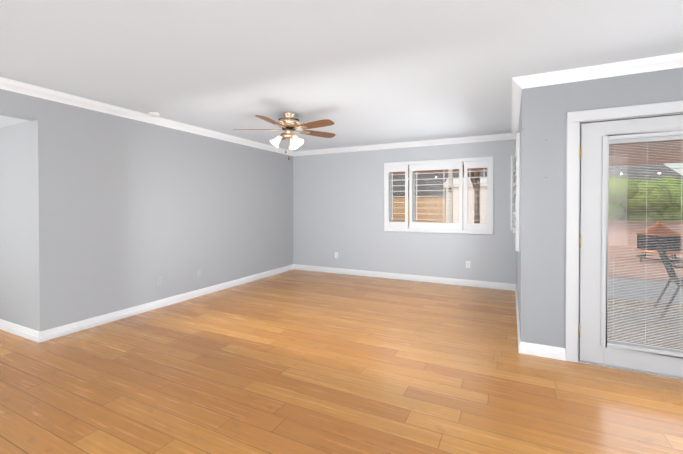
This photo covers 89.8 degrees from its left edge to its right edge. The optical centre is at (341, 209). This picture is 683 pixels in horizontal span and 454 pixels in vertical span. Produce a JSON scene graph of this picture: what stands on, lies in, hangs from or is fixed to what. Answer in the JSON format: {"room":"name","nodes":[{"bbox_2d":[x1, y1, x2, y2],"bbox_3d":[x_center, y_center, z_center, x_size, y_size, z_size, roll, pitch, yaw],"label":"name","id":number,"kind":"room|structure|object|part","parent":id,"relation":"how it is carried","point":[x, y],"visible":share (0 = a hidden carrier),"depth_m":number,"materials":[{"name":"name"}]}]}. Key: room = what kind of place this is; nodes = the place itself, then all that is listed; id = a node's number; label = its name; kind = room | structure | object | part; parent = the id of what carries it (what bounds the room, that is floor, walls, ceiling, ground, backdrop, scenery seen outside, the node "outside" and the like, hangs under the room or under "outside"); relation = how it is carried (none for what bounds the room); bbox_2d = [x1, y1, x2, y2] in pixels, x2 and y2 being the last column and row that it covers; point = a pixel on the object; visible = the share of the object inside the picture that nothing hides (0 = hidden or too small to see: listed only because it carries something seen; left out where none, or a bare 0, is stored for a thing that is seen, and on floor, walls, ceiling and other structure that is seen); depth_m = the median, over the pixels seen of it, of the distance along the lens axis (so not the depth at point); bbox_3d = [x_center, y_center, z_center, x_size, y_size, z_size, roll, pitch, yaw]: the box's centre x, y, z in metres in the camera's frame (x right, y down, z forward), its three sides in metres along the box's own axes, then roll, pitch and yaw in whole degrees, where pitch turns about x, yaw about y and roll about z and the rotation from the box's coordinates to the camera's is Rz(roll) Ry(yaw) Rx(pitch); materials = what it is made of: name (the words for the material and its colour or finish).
{"room":"empty living room","nodes":[
{"label":"empty living room","id":0,"kind":"room"},
{"bbox_2d":[0,115,29,127],"bbox_3d":[-4.687,-1.078,3.447,3.080,0.415,1.280,0,1,26],"label":"ceiling","id":1,"kind":"structure","parent":0,"point":[5,121],"depth_m":3.37,"materials":[{"name":"white paint"}]},
{"bbox_2d":[0,121,33,329],"bbox_3d":[-4.377,0.048,4.087,3.080,2.440,0.120,0,1,26],"label":"wall","id":2,"kind":"structure","parent":0,"point":[16,254],"depth_m":3.50,"materials":[{"name":"grey paint"}]},
{"bbox_2d":[0,319,35,341],"bbox_3d":[-4.362,1.219,4.015,3.180,0.100,0.016,0,1,26],"label":"baseboard","id":3,"kind":"structure","parent":2,"relation":"attached to","point":[16,329],"depth_m":3.48,"materials":[{"name":"white paint"}]},
{"bbox_2d":[0,89,292,330],"bbox_3d":[-2.984,0.056,3.293,0.120,2.440,9.010,0,1,26],"label":"wall","id":4,"kind":"structure","parent":0,"point":[127,212],"depth_m":4.17,"materials":[{"name":"grey paint"}]},
{"bbox_2d":[0,77,295,155],"bbox_3d":[-2.894,-1.121,3.237,0.080,0.085,8.690,0,1,26],"label":"crown molding","id":5,"kind":"structure","parent":4,"relation":"attached to","point":[5,84],"depth_m":3.92,"materials":[{"name":"white paint"}]},
{"bbox_2d":[36,265,291,342],"bbox_3d":[-1.957,1.206,5.231,0.016,0.100,4.326,0,1,26],"label":"baseboard","id":6,"kind":"structure","parent":4,"relation":"attached to","point":[45,335],"depth_m":4.20,"materials":[{"name":"white paint"}]},
{"bbox_2d":[0,269,682,453],"bbox_3d":[-1.119,1.336,2.386,10.680,0.100,9.010,0,1,26],"label":"floor","id":7,"kind":"structure","parent":0,"point":[294,361],"depth_m":2.55,"materials":[{"name":"brown wood"}]},
{"bbox_2d":[0,0,682,150],"bbox_3d":[0.316,-1.207,1.651,7.480,0.120,9.010,0,1,26],"label":"ceiling","id":8,"kind":"structure","parent":0,"point":[364,72],"depth_m":2.55,"materials":[{"name":"white paint"}]},
{"bbox_2d":[148,112,159,116],"bbox_3d":[-2.266,-1.156,4.147,0.128,0.034,0.128,0,1,26],"label":"smoke detector","id":9,"kind":"object","parent":8,"relation":"attached to","point":[155,114],"visible":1,"depth_m":4.11,"materials":[{"name":"white plastic"}]},
{"bbox_2d":[233,112,335,159],"bbox_3d":[-0.635,-0.890,4.149,1.285,0.566,1.279,0,1,26],"label":"ceiling fan","id":10,"kind":"object","parent":8,"relation":"hanging from","point":[288,124],"visible":1,"depth_m":4.11,"materials":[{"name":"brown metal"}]},
{"bbox_3d":[-0.643,-1.016,4.184,0.304,0.314,0.304,0,1,26],"label":"motor","id":11,"kind":"part","parent":10,"relation":"part of","materials":[{"name":"gold metal"}]},
{"bbox_2d":[293,139,516,283],"bbox_3d":[0.911,0.025,6.305,4.440,2.440,0.160,0,1,26],"label":"wall","id":12,"kind":"structure","parent":0,"point":[338,202],"depth_m":6.32,"materials":[{"name":"grey paint"}]},
{"bbox_2d":[292,264,511,289],"bbox_3d":[0.873,1.196,6.238,4.120,0.100,0.016,0,1,26],"label":"baseboard","id":13,"kind":"structure","parent":12,"relation":"attached to","point":[495,285],"depth_m":6.06,"materials":[{"name":"white paint"}]},
{"bbox_2d":[296,133,507,155],"bbox_3d":[0.881,-1.151,6.174,4.070,0.085,0.080,0,1,26],"label":"crown molding","id":14,"kind":"structure","parent":12,"relation":"attached to","point":[494,137],"depth_m":6.02,"materials":[{"name":"white paint"}]},
{"bbox_2d":[384,156,493,234],"bbox_3d":[1.635,-0.233,5.927,1.836,1.256,0.192,0,1,26],"label":"window shutters","id":15,"kind":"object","parent":12,"relation":"in","point":[487,162],"depth_m":5.81,"materials":[{"name":"white paint"}]},
{"bbox_2d":[388,173,404,219],"bbox_3d":[0.994,-0.241,6.146,0.297,0.847,0.125,0,1,26],"label":"louver","id":16,"kind":"object","parent":15,"relation":"attached to","point":[392,174],"depth_m":6.12,"materials":[{"name":"white paint"}]},
{"bbox_3d":[1.656,-0.234,5.968,1.720,1.135,0.040,0,1,26],"label":"back window sash","id":17,"kind":"part","parent":15,"relation":"part of","materials":[{"name":"white wood"}]},
{"bbox_2d":[412,171,458,220],"bbox_3d":[1.597,-0.238,5.848,0.782,0.847,0.125,0,1,26],"label":"louver","id":18,"kind":"object","parent":15,"relation":"attached to","point":[416,196],"depth_m":5.85,"materials":[{"name":"white paint"}]},
{"bbox_3d":[1.656,-0.234,5.968,1.710,1.125,0.006,0,1,26],"label":"glass","id":19,"kind":"part","parent":15,"relation":"part of","materials":[{"name":"clear glass"}]},
{"bbox_2d":[467,169,486,221],"bbox_3d":[2.199,-0.235,5.551,0.297,0.847,0.125,0,1,26],"label":"louver","id":20,"kind":"object","parent":15,"relation":"attached to","point":[484,170],"depth_m":5.53,"materials":[{"name":"white paint"}]},
{"bbox_2d":[516,94,521,325],"bbox_3d":[2.272,0.047,4.226,0.160,2.440,2.365,0,1,26],"label":"wall","id":21,"kind":"structure","parent":0,"point":[518,271],"depth_m":3.55,"materials":[{"name":"grey paint"}]},
{"bbox_2d":[508,92,521,139],"bbox_3d":[2.114,-1.130,4.166,0.080,0.085,2.430,0,1,26],"label":"crown molding","id":22,"kind":"structure","parent":21,"relation":"attached to","point":[516,96],"depth_m":4.00,"materials":[{"name":"white paint"}]},
{"bbox_2d":[515,132,519,251],"bbox_3d":[2.276,-0.196,4.268,0.192,1.297,1.386,0,1,26],"label":"window","id":23,"kind":"structure","parent":21,"relation":"in","point":[517,189],"depth_m":3.69,"materials":[{"name":"white paint"}]},
{"bbox_2d":[511,155,515,232],"bbox_3d":[2.050,-0.194,4.015,0.118,0.896,0.537,0,1,26],"label":"louver","id":24,"kind":"object","parent":23,"relation":"attached to","point":[514,188],"visible":0.35,"depth_m":3.78,"materials":[{"name":"white paint"}]},
{"bbox_2d":[512,284,523,353],"bbox_3d":[2.146,1.217,4.181,0.016,0.100,2.505,0,1,26],"label":"baseboard","id":25,"kind":"structure","parent":21,"relation":"attached to","point":[520,344],"depth_m":3.56,"materials":[{"name":"white paint"}]},
{"bbox_2d":[520,67,682,347],"bbox_3d":[3.076,0.065,2.421,3.200,2.440,0.160,0,1,26],"label":"wall","id":26,"kind":"structure","parent":0,"point":[545,109],"depth_m":2.96,"materials":[{"name":"grey paint"}]},
{"bbox_2d":[524,342,565,360],"bbox_3d":[1.766,1.230,2.981,0.325,0.100,0.016,0,1,26],"label":"baseboard","id":27,"kind":"structure","parent":26,"relation":"attached to","point":[552,352],"depth_m":2.97,"materials":[{"name":"white paint"}]},
{"bbox_2d":[512,52,682,91],"bbox_3d":[2.875,-1.112,2.374,3.030,0.085,0.080,0,1,26],"label":"crown molding","id":28,"kind":"structure","parent":26,"relation":"attached to","point":[650,64],"depth_m":2.76,"materials":[{"name":"white paint"}]},
{"bbox_2d":[565,101,682,362],"bbox_3d":[2.421,0.231,2.736,1.082,2.103,0.178,0,1,26],"label":"door frame","id":29,"kind":"structure","parent":26,"relation":"attached to","point":[574,119],"depth_m":2.87,"materials":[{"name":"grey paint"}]},
{"bbox_2d":[578,359,682,379],"bbox_3d":[2.432,1.276,2.769,0.888,0.012,0.188,0,1,26],"label":"door threshold sill","id":30,"kind":"structure","parent":26,"relation":"attached to","point":[630,369],"depth_m":2.73,"materials":[{"name":"silver metal"}]},
{"bbox_2d":[578,115,682,377],"bbox_3d":[2.394,0.275,2.695,0.880,1.989,0.055,0,1,26],"label":"door","id":31,"kind":"structure","parent":26,"relation":"in","point":[592,349],"depth_m":2.82,"materials":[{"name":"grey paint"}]},
{"bbox_3d":[1.997,0.265,2.868,0.016,1.621,0.014,0,1,26],"label":"door hinges","id":32,"kind":"part","parent":31,"relation":"part of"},
{"bbox_2d":[601,129,682,358],"bbox_3d":[2.435,0.258,2.639,0.696,1.728,0.147,0,1,26],"label":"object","id":33,"kind":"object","parent":31,"relation":"attached to","point":[605,233],"depth_m":2.73,"materials":[{"name":"grey paint"}]},
{"bbox_2d":[607,135,682,352],"bbox_3d":[2.402,0.257,2.697,0.520,1.654,0.028,0,1,26],"label":"door blinds","id":34,"kind":"object","parent":33,"relation":"attached to","point":[647,139],"visible":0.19,"depth_m":2.69,"materials":[{"name":"grey paint"}]},
{"label":"outside","id":35,"kind":"structure","parent":0,"visible":0},
{"bbox_2d":[608,256,682,282],"bbox_3d":[11.405,1.323,21.023,70.000,0.340,72.000,0,1,26],"label":"ground","id":36,"kind":"structure","parent":35,"point":[618,260],"depth_m":7.43,"materials":[{"name":"beige concrete"}]},
{"bbox_2d":[392,198,445,225],"bbox_3d":[9.678,0.259,17.515,60.000,1.860,0.200,0,1,26],"label":"wall","id":37,"kind":"structure","parent":36,"relation":"on","point":[433,205],"depth_m":19.81,"materials":[{"name":"brown wood"}]},
{"bbox_2d":[448,169,452,222],"bbox_3d":[2.879,0.017,9.047,0.100,2.520,0.100,0,1,26],"label":"column","id":38,"kind":"structure","parent":36,"relation":"on","point":[450,205],"depth_m":9.01,"materials":[{"name":"grey"}]},
{"bbox_2d":[392,140,682,173],"bbox_3d":[3.633,-1.282,6.947,14.500,0.120,8.475,0,1,26],"label":"roof","id":39,"kind":"structure","parent":38,"relation":"on","point":[640,156],"depth_m":7.59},
{"bbox_2d":[408,168,677,178],"bbox_3d":[3.631,-1.052,7.172,13.301,0.352,6.330,0,1,26],"label":"string lights","id":40,"kind":"object","parent":39,"relation":"hanging from","point":[621,173],"depth_m":8.87,"materials":[{"name":"grey"}]},
{"bbox_2d":[444,177,486,226],"bbox_3d":[5.534,-0.085,14.538,2.000,2.610,2.200,0,1,26],"label":"shed","id":41,"kind":"object","parent":36,"relation":"on","point":[483,200],"depth_m":13.73,"materials":[{"name":"white"}]},
{"bbox_2d":[468,172,479,222],"bbox_3d":[4.504,-1.304,11.643,3.366,5.108,1.948,0,1,26],"label":"tree","id":42,"kind":"object","parent":36,"relation":"on","point":[476,192],"depth_m":11.58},
{"bbox_2d":[393,164,682,197],"bbox_3d":[4.209,-1.160,29.011,34.000,4.460,12.000,0,1,26],"label":"neighbor roof","id":43,"kind":"structure","parent":36,"relation":"on","point":[653,174],"depth_m":21.65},
{"bbox_2d":[608,177,671,219],"bbox_3d":[10.789,-0.061,13.952,3.720,2.574,2.555,0,1,26],"label":"tree","id":44,"kind":"object","parent":36,"relation":"on","point":[617,202],"depth_m":12.68,"materials":[{"name":"green plant"}]},
{"bbox_2d":[608,222,682,258],"bbox_3d":[13.634,0.877,9.044,15.400,0.800,4.700,0,1,26],"label":"wall","id":45,"kind":"structure","parent":36,"relation":"on","point":[624,234],"depth_m":10.94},
{"bbox_2d":[608,220,682,222],"bbox_3d":[14.354,0.432,10.496,15.400,0.060,0.250,0,1,26],"label":"trim","id":46,"kind":"structure","parent":45,"relation":"on","point":[645,221],"depth_m":12.10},
{"bbox_2d":[608,278,682,303],"bbox_3d":[5.537,1.380,3.692,6.180,0.185,4.275,0,1,26],"label":"patio slab","id":47,"kind":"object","parent":36,"relation":"on","point":[642,287],"depth_m":5.40,"materials":[{"name":"grey concrete"}]},
{"bbox_2d":[652,236,682,316],"bbox_3d":[4.224,0.823,4.076,0.748,0.948,0.568,0,1,36],"label":"patio chair","id":48,"kind":"object","parent":47,"relation":"on","point":[657,244],"depth_m":4.15,"materials":[{"name":"grey metal"}]},
{"bbox_2d":[619,176,682,220],"bbox_3d":[12.400,-0.056,13.716,3.365,2.569,2.404,0,1,26],"label":"tree","id":49,"kind":"object","parent":36,"relation":"on","point":[656,215],"depth_m":12.93,"materials":[{"name":"green plant"}]},
{"bbox_2d":[635,221,682,263],"bbox_3d":[7.793,0.775,8.414,0.900,1.023,0.900,0,1,26],"label":"fire pit","id":50,"kind":"object","parent":36,"relation":"on","point":[666,232],"depth_m":8.20,"materials":[{"name":"brown"}]},
{"bbox_2d":[658,183,682,220],"bbox_3d":[13.261,0.104,13.020,3.958,2.262,2.482,0,1,26],"label":"tree","id":51,"kind":"object","parent":36,"relation":"on","point":[677,208],"depth_m":12.56,"materials":[{"name":"green plant"}]}
]}

